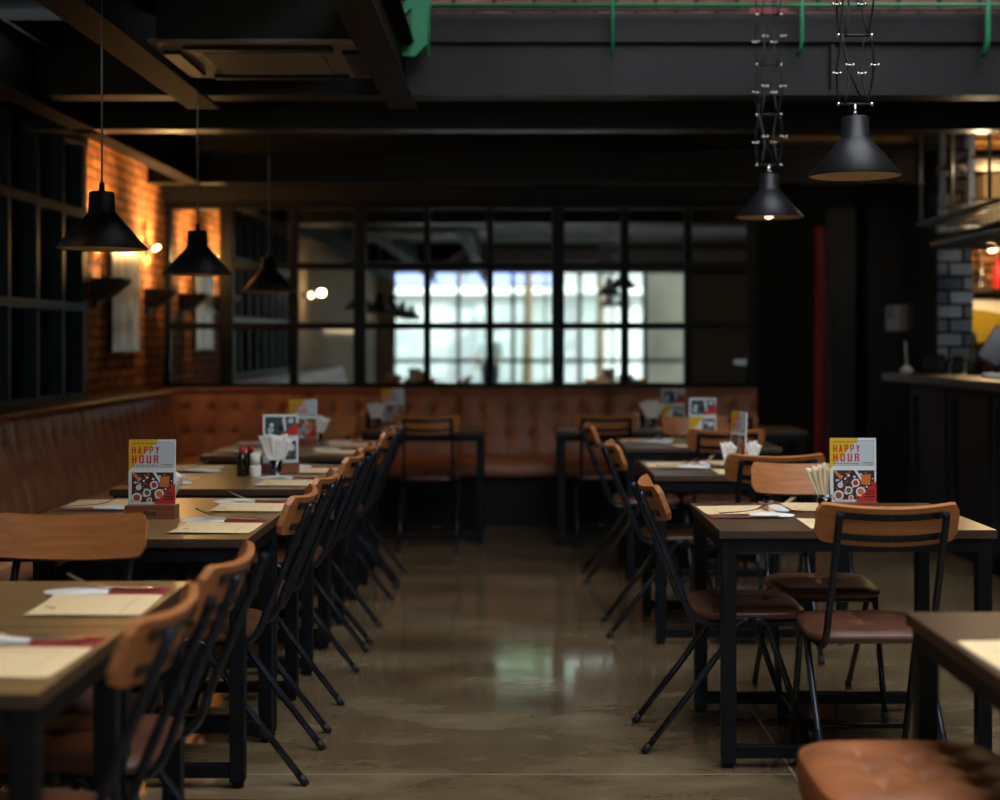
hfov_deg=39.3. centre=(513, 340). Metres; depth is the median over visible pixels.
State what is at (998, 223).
wine glass
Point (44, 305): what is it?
window
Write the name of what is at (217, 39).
air conditioner
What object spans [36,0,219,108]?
ceiling beam
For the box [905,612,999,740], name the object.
dining table
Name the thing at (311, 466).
napkin
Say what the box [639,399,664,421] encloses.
bundle
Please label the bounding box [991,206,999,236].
wine glass
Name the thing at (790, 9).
wall
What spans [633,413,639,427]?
shaker
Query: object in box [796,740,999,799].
seat
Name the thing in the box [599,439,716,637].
dining chair
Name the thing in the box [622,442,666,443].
napkin
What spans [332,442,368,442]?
napkin
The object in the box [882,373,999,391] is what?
countertop
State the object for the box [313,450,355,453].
placemat
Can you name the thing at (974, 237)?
wine glass
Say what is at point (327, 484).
dining chair
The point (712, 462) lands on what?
placemat
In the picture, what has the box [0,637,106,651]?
napkin
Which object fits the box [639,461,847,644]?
dining table
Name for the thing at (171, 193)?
ceiling beams
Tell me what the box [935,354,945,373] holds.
drinking glass
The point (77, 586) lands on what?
knife
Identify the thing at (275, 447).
bundle
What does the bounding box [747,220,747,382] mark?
wall
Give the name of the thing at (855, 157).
pendant lamp
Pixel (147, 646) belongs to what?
dining chair
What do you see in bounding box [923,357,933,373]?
drinking glass
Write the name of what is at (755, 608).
dining chair
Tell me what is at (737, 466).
dining chair
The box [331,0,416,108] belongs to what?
ceiling beam
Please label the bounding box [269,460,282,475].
cup
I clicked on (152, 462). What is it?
menu stand
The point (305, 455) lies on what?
dining table
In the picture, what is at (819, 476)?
bundle
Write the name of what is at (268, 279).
pendant lamp
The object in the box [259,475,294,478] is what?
paper sleeve
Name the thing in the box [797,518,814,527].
placemat
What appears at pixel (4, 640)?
paper sleeve
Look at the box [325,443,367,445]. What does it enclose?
placemat
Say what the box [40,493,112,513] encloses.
placemat
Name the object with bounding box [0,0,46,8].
ceiling
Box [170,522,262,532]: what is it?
placemat
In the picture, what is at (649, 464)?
placemat
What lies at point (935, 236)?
wine glass
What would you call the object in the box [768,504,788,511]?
paper sleeve
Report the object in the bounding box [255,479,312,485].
placemat
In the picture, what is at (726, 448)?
bundle
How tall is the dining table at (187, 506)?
0.750 m
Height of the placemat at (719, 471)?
0.002 m
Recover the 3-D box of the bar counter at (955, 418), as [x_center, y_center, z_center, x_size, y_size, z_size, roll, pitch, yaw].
[3.000,0.780,7.560,0.900,1.120,4.320,0,0,0]
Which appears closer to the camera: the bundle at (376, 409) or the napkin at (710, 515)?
the napkin at (710, 515)
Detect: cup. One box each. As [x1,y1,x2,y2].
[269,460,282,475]
[317,432,322,444]
[372,418,380,428]
[647,418,655,427]
[816,494,831,499]
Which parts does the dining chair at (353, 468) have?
seat, post, leg, leg, post, backrest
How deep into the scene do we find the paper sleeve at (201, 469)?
6.28 m
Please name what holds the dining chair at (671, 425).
on the floor
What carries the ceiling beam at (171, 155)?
attached to the wall
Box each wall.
[0,9,61,19]
[87,138,164,396]
[430,0,999,12]
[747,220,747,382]
[756,185,852,455]
[853,134,936,502]
[973,146,999,372]
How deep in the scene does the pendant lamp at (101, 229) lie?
4.91 m
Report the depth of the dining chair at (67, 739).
2.97 m
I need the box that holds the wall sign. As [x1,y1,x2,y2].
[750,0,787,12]
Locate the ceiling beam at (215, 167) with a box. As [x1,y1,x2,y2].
[147,150,999,184]
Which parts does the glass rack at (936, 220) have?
hanger rod, hanger rod, frame, hanger rod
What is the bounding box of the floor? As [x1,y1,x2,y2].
[0,494,999,799]
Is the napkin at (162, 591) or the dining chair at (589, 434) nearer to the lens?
the napkin at (162, 591)
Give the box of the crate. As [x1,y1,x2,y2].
[965,173,999,198]
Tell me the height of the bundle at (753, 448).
0.118 m
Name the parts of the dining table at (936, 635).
leg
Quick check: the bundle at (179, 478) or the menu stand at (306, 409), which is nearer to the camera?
the bundle at (179, 478)
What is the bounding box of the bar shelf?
[973,288,999,345]
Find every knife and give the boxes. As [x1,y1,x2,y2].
[0,634,96,638]
[57,508,115,509]
[77,586,162,588]
[210,452,247,452]
[225,518,262,519]
[255,499,287,500]
[626,442,661,442]
[653,467,696,467]
[716,515,778,516]
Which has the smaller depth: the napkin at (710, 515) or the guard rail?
the napkin at (710, 515)
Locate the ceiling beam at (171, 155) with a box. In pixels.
[0,16,203,184]
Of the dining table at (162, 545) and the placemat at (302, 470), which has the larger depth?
the placemat at (302, 470)
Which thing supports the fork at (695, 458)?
on the napkin at (675, 466)
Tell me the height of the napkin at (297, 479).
0.002 m
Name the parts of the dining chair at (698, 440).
leg, leg, post, seat, backrest, leg, post, leg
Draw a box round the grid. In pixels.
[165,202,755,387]
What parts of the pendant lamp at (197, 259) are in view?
lamp shade, cord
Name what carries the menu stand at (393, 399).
on the dining table at (466, 433)
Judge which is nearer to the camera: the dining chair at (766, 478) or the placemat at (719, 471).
the dining chair at (766, 478)
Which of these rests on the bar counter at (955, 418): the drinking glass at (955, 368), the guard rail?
the drinking glass at (955, 368)
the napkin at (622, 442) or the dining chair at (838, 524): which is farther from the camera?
the napkin at (622, 442)
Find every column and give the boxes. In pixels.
[826,208,855,462]
[937,134,972,372]
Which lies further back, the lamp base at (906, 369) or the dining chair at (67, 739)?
the lamp base at (906, 369)
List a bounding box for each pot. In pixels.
[250,465,260,476]
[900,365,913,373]
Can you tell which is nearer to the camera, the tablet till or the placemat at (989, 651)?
the placemat at (989, 651)
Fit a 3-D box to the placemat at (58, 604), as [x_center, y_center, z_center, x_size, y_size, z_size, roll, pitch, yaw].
[-0.930,0.586,3.110,0.250,0.004,0.240,0,0,-2]
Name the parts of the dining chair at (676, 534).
backrest, post, leg, leg, post, seat, leg, leg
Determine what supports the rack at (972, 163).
hanging from the ceiling at (791, 138)
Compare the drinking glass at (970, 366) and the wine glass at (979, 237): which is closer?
the wine glass at (979, 237)
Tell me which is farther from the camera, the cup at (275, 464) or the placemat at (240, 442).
the placemat at (240, 442)
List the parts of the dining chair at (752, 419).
backrest, post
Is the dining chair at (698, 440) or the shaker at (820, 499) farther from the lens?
the dining chair at (698, 440)
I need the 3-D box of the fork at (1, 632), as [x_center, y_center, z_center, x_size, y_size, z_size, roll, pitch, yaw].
[-0.932,0.559,2.704,0.195,0.038,0.022,0,0,-12]
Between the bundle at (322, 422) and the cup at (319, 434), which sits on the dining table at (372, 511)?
the cup at (319, 434)
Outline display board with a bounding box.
[973,299,999,341]
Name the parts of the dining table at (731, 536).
leg, leg, leg, leg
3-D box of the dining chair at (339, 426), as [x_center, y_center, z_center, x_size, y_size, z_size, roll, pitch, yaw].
[-1.190,0.905,8.486,0.415,0.878,0.578,0,0,0]
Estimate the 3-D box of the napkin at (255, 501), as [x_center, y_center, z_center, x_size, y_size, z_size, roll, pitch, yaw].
[-0.935,0.587,5.083,0.250,0.002,0.125,0,0,-1]
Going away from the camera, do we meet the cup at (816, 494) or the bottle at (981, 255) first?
the cup at (816, 494)
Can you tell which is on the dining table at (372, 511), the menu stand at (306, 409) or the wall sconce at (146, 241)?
the menu stand at (306, 409)
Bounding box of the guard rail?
[426,0,999,57]
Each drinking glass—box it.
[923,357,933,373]
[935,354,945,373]
[945,360,949,372]
[951,364,959,373]
[953,356,962,373]
[966,362,975,374]
[974,359,983,374]
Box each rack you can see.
[886,305,906,330]
[916,134,999,226]
[939,134,999,215]
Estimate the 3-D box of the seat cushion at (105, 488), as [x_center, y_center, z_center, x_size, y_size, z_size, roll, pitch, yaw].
[-2.197,0.920,8.454,0.495,0.120,1.052,0,0,0]
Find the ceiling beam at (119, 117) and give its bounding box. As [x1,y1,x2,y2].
[23,101,999,133]
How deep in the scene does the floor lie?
5.43 m
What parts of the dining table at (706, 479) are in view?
leg, leg, leg, leg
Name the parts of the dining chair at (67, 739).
leg, leg, leg, seat, leg, backrest, post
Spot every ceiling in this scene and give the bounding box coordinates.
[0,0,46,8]
[8,20,999,149]
[758,134,999,143]
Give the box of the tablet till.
[977,324,999,372]
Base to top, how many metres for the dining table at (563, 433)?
0.750 m
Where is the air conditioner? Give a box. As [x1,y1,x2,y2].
[147,0,371,79]
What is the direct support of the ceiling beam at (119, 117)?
attached to the wall
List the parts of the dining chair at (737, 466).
leg, post, seat, backrest, leg, post, leg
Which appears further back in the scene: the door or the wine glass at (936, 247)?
the door
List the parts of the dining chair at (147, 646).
seat, post, backrest, post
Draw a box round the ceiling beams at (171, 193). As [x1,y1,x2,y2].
[163,137,756,201]
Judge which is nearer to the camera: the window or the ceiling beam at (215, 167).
the window
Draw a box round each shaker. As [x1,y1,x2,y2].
[250,453,260,476]
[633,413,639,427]
[818,497,831,505]
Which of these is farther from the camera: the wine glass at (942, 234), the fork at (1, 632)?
the wine glass at (942, 234)
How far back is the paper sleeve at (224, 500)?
5.07 m
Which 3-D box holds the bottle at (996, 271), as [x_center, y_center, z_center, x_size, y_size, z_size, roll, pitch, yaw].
[3.810,-0.547,11.020,0.072,0.273,0.072,0,0,0]
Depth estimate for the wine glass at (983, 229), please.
8.59 m
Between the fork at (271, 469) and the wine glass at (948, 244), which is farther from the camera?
the wine glass at (948, 244)
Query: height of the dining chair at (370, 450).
0.878 m
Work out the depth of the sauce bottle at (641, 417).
9.54 m
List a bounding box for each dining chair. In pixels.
[0,513,147,799]
[0,540,269,799]
[0,580,216,799]
[147,483,327,786]
[184,468,345,733]
[224,449,370,672]
[277,441,382,643]
[299,427,400,601]
[322,416,355,565]
[331,422,407,583]
[395,414,460,551]
[573,414,637,550]
[578,422,685,583]
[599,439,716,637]
[630,474,812,754]
[662,416,738,567]
[679,428,764,592]
[699,414,757,497]
[713,453,825,664]
[750,462,888,722]
[788,502,959,742]
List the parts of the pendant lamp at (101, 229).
lamp shade, cord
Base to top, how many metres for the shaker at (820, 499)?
0.068 m
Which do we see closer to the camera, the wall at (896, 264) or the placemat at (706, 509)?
the placemat at (706, 509)
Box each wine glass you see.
[930,224,938,249]
[934,223,942,249]
[938,222,947,248]
[942,220,951,247]
[946,219,955,246]
[950,218,959,245]
[954,217,964,244]
[958,216,968,243]
[963,214,973,242]
[967,213,977,241]
[972,212,982,240]
[976,211,987,239]
[981,209,991,238]
[986,208,996,237]
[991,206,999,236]
[996,221,999,235]
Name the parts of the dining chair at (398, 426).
leg, leg, post, post, backrest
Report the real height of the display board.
0.340 m
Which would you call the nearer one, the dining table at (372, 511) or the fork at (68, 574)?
the fork at (68, 574)
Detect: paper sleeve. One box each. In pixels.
[0,636,32,644]
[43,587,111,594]
[93,505,125,508]
[180,517,224,521]
[186,468,220,471]
[214,499,254,502]
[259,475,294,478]
[312,447,339,449]
[326,440,351,441]
[645,441,671,442]
[677,465,709,467]
[698,461,710,464]
[748,512,793,516]
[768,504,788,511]
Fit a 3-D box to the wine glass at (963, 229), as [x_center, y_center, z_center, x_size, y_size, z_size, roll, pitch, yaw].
[2.905,-0.716,9.034,0.072,0.180,0.074,0,0,-10]
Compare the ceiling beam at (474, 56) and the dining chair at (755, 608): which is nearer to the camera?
the dining chair at (755, 608)
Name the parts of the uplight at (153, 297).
wall plate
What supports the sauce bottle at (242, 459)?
on the dining table at (204, 486)
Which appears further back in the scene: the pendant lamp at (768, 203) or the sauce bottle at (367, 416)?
the sauce bottle at (367, 416)
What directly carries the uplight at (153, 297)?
attached to the wall at (140, 204)
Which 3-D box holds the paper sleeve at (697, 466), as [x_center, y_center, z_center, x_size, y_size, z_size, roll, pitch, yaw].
[0.832,0.579,6.472,0.150,0.012,0.053,0,0,0]
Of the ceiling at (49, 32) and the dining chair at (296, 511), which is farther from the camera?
the ceiling at (49, 32)
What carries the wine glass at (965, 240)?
hanging from the glass rack at (936, 220)
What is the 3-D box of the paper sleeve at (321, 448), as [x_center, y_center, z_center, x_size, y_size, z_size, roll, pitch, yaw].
[-1.015,0.579,7.560,0.150,0.012,0.053,0,0,0]
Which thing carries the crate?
on the rack at (972, 163)
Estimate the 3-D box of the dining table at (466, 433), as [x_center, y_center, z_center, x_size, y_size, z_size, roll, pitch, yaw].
[-0.600,0.965,9.455,0.820,0.750,0.545,0,0,0]
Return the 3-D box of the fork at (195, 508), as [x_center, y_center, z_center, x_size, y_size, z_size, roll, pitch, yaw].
[-0.934,0.559,4.542,0.195,0.038,0.022,0,0,-7]
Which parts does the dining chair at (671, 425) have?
leg, post, backrest, seat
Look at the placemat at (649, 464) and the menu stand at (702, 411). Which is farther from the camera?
the menu stand at (702, 411)
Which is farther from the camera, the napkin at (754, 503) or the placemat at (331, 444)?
the placemat at (331, 444)
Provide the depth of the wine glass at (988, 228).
8.50 m
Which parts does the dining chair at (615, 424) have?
leg, leg, post, seat, backrest, post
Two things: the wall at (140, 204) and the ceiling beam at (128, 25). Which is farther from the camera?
the wall at (140, 204)
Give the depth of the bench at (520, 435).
10.50 m
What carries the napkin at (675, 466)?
on the dining table at (706, 479)
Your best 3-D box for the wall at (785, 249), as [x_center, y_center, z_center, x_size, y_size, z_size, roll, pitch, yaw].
[3.530,-0.160,12.575,3.340,3.000,0.150,0,0,0]
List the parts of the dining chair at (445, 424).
leg, post, leg, backrest, seat, post, leg, leg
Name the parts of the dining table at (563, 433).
leg, leg, leg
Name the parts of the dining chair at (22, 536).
post, backrest, seat, post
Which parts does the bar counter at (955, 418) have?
panel, panel, panel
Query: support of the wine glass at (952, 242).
hanging from the glass rack at (936, 220)
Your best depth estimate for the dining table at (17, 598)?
3.22 m
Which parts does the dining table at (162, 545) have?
leg, leg, leg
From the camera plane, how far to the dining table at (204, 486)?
5.60 m
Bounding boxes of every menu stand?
[124,439,178,518]
[261,414,299,473]
[289,399,318,445]
[380,389,403,426]
[660,389,683,427]
[689,398,715,429]
[724,411,746,466]
[829,438,879,506]
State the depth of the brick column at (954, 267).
9.98 m
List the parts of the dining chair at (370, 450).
seat, leg, leg, post, post, backrest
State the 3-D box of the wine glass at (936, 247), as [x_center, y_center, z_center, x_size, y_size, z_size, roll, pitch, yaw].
[2.905,-0.716,9.562,0.074,0.180,0.072,0,0,34]
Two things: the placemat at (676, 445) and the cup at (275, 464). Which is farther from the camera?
the placemat at (676, 445)
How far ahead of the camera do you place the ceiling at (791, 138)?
10.50 m
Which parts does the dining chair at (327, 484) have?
leg, leg, seat, leg, post, leg, post, backrest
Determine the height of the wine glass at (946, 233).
0.180 m
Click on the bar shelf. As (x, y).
(975, 290)
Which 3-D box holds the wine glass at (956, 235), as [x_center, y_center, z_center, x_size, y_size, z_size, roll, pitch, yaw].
[2.905,-0.716,9.122,0.072,0.180,0.074,0,0,-25]
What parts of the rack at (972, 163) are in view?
post, post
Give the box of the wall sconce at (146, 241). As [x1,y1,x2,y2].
[144,239,159,255]
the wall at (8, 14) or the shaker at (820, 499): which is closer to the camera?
the shaker at (820, 499)
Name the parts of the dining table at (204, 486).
leg, leg, leg, leg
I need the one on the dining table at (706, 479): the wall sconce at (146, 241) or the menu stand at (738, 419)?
the menu stand at (738, 419)
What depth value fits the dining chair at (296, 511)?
4.24 m
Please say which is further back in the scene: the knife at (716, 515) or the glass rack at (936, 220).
the glass rack at (936, 220)
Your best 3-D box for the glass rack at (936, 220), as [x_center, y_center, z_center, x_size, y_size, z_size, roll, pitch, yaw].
[3.175,-1.178,8.675,0.750,0.764,2.150,0,0,0]
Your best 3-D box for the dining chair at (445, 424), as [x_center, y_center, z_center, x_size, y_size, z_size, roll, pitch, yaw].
[-0.550,0.905,9.154,0.415,0.878,0.578,0,0,0]
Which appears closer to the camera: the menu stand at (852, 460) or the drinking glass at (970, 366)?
the menu stand at (852, 460)
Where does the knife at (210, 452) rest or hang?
on the napkin at (208, 453)
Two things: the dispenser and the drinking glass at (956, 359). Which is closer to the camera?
the drinking glass at (956, 359)
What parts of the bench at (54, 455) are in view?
backrest, backrest, backrest, backrest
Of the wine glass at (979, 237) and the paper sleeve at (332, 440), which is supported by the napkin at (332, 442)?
the paper sleeve at (332, 440)
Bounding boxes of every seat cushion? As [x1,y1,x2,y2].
[0,562,32,580]
[97,481,128,492]
[176,461,201,464]
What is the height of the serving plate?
0.028 m
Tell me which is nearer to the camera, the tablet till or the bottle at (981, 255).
the tablet till
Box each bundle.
[176,472,184,493]
[259,433,292,468]
[317,415,329,434]
[366,402,385,420]
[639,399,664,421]
[720,442,736,461]
[747,441,761,455]
[806,462,829,497]
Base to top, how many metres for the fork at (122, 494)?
0.038 m
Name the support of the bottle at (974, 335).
on the bar counter at (955, 418)
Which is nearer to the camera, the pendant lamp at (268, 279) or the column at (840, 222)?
the pendant lamp at (268, 279)
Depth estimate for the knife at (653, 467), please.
6.43 m
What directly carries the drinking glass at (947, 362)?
on the bar counter at (955, 418)
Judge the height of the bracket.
0.416 m
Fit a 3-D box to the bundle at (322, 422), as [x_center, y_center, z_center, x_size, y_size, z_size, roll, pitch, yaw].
[-1.121,0.487,7.986,0.162,0.139,0.030,0,0,11]
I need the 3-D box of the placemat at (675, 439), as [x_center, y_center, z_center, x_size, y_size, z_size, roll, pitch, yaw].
[1.060,0.586,8.340,0.240,0.004,0.250,0,0,-2]
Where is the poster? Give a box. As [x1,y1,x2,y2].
[107,252,139,351]
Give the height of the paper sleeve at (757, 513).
0.012 m
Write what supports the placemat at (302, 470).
on the dining table at (228, 470)
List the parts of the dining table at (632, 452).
leg, leg, leg, leg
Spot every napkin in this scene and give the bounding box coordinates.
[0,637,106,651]
[53,507,123,510]
[108,588,170,594]
[208,453,238,453]
[224,520,267,522]
[231,501,285,504]
[284,478,314,480]
[300,466,339,467]
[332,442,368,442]
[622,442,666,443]
[649,466,703,468]
[708,514,787,517]
[754,503,800,510]
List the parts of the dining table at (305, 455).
leg, leg, leg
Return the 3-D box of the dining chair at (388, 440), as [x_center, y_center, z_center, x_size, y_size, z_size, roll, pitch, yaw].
[-0.897,0.905,7.391,0.578,0.878,0.415,0,0,-1]
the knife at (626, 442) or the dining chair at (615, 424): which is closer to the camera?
the knife at (626, 442)
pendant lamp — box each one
[55,0,147,251]
[162,78,231,275]
[242,134,294,291]
[734,0,803,220]
[807,0,903,181]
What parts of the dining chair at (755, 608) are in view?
backrest, post, leg, leg, post, seat, leg, leg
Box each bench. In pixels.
[0,391,201,580]
[161,387,766,524]
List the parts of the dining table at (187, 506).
leg, leg, leg, leg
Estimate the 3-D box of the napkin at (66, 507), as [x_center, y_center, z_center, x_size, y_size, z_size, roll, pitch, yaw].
[-1.474,0.587,4.899,0.250,0.002,0.125,0,0,-1]
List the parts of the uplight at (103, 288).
wall plate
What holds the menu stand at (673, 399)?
on the dining table at (563, 433)
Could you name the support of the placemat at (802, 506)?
on the dining table at (731, 536)
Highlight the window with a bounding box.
[0,101,87,408]
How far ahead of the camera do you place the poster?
9.55 m
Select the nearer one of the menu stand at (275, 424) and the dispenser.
the menu stand at (275, 424)
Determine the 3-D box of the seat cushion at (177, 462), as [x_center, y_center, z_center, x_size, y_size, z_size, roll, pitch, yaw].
[-2.197,0.920,9.511,0.495,0.120,1.052,0,0,0]
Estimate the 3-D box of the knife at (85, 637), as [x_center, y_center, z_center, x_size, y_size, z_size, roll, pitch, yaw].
[-0.923,0.582,2.759,0.205,0.003,0.019,0,0,4]
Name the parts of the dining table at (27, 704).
leg, leg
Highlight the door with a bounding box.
[815,227,826,462]
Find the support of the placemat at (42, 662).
on the dining table at (27, 704)
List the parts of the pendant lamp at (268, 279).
lamp shade, cord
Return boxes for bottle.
[237,447,246,476]
[246,445,253,474]
[365,409,370,427]
[639,409,644,427]
[969,333,979,361]
[977,254,985,287]
[993,254,999,287]
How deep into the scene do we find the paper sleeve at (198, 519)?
4.54 m
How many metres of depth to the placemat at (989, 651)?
2.67 m
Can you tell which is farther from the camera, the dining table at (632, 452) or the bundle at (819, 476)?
the dining table at (632, 452)
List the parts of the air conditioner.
panel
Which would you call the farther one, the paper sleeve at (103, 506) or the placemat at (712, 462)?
the placemat at (712, 462)
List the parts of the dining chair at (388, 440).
seat, leg, leg, post, post, backrest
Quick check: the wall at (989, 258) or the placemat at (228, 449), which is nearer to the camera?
the placemat at (228, 449)
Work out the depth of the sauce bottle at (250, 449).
6.17 m
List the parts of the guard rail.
post, post, rail, post, post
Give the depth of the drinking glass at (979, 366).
9.13 m
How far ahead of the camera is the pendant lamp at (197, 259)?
6.40 m
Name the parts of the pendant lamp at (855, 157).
power cord, stem, lamp shade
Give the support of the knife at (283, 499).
on the napkin at (255, 501)
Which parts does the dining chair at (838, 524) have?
leg, leg, post, seat, backrest, leg, post, leg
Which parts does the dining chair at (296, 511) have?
leg, seat, post, leg, leg, backrest, post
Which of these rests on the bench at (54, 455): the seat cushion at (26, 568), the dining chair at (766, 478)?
the seat cushion at (26, 568)
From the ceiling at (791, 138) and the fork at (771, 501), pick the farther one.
the ceiling at (791, 138)
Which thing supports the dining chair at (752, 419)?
on the floor
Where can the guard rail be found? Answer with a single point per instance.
(612, 5)
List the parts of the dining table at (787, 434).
leg, leg, leg, leg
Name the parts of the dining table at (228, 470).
leg, leg, leg, leg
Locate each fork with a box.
[0,631,83,638]
[64,494,122,506]
[67,573,153,587]
[195,508,256,518]
[229,491,282,499]
[271,469,316,476]
[656,458,696,465]
[720,500,773,513]
[767,496,796,502]
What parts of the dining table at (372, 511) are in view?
leg, leg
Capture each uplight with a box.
[92,277,131,306]
[144,288,177,313]
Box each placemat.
[0,646,92,677]
[22,594,162,614]
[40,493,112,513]
[59,499,127,507]
[127,477,198,482]
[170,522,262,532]
[176,466,224,470]
[209,503,284,510]
[212,448,262,451]
[237,441,260,443]
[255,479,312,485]
[300,468,338,472]
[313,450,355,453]
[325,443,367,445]
[620,439,662,441]
[645,462,698,466]
[670,438,686,440]
[671,443,687,446]
[696,505,774,513]
[705,460,723,464]
[712,469,724,473]
[780,503,817,510]
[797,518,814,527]
[957,640,999,668]
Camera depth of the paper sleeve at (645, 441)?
8.05 m
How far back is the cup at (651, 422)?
9.46 m
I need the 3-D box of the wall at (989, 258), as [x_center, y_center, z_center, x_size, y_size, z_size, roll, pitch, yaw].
[4.230,-0.110,11.300,1.940,2.900,0.200,0,0,0]
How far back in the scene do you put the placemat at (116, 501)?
5.09 m
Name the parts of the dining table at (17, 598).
leg, leg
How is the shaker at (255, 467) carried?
on the dining table at (204, 486)
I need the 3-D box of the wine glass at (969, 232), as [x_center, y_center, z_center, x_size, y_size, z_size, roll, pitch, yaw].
[2.905,-0.716,8.858,0.074,0.180,0.072,0,0,-41]
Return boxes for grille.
[203,53,333,73]
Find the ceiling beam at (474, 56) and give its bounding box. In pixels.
[0,13,999,100]
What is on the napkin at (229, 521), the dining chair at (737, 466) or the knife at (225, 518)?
the knife at (225, 518)
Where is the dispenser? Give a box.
[900,341,913,373]
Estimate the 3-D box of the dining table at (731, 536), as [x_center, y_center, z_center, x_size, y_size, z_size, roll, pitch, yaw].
[1.075,0.965,4.735,0.870,0.750,0.730,0,0,0]
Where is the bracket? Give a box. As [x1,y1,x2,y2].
[401,0,426,56]
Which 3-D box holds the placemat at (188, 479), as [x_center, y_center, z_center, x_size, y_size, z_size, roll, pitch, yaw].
[-1.477,0.586,5.907,0.250,0.004,0.240,0,0,1]
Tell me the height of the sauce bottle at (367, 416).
0.128 m
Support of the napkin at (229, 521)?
on the dining table at (162, 545)
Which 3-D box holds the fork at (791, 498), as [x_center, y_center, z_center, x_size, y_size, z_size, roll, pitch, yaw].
[0.945,0.559,4.962,0.022,0.038,0.195,0,0,-17]
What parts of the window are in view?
pane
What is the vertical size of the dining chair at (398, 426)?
0.878 m
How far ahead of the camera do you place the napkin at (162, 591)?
3.29 m
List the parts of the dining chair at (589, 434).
backrest, post, leg, leg, post, seat, leg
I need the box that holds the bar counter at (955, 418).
[882,373,999,572]
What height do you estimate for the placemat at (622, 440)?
0.004 m
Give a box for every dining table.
[0,516,277,788]
[0,581,187,799]
[0,627,125,799]
[40,498,298,735]
[109,476,328,675]
[157,465,343,645]
[199,448,367,601]
[223,441,377,582]
[360,426,486,544]
[554,426,679,544]
[616,438,781,582]
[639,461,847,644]
[680,426,807,523]
[690,503,996,768]
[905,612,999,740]
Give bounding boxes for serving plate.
[981,373,999,377]
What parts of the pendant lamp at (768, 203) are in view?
power cord, lamp shade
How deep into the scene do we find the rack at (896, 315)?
10.91 m
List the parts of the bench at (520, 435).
backrest, backrest, backrest, backrest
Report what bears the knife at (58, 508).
on the napkin at (66, 507)
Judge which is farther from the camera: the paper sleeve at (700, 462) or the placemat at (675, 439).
the placemat at (675, 439)
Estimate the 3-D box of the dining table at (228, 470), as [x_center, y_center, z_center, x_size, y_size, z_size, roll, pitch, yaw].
[-1.205,0.965,6.400,0.820,0.750,0.545,0,0,0]
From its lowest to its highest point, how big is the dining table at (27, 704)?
0.750 m
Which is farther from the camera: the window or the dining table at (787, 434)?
the dining table at (787, 434)
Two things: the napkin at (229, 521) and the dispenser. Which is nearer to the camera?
the napkin at (229, 521)
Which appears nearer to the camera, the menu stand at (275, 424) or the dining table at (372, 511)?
the menu stand at (275, 424)
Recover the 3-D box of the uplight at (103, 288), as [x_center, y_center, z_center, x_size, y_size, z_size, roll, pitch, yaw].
[-2.590,-0.313,9.020,0.200,0.186,0.200,0,0,0]
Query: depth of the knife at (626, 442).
8.02 m
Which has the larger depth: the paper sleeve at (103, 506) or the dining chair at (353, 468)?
the dining chair at (353, 468)
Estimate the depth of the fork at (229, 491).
5.07 m
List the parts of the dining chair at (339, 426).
backrest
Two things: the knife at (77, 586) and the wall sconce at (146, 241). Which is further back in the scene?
the wall sconce at (146, 241)
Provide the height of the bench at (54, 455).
0.985 m
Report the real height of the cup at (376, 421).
0.070 m
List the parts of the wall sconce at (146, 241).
wall plate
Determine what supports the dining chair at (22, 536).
on the floor
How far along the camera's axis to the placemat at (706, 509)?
4.88 m
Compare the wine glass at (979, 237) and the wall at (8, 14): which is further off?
the wall at (8, 14)
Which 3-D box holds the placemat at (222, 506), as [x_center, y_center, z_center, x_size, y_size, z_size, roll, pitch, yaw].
[-0.931,0.586,4.934,0.250,0.004,0.240,0,0,-1]
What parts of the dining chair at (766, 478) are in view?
leg, post, leg, backrest, seat, leg, post, leg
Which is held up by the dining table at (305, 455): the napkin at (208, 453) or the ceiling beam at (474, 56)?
the napkin at (208, 453)
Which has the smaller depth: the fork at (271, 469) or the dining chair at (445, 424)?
the fork at (271, 469)
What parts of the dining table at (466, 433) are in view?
leg, leg, leg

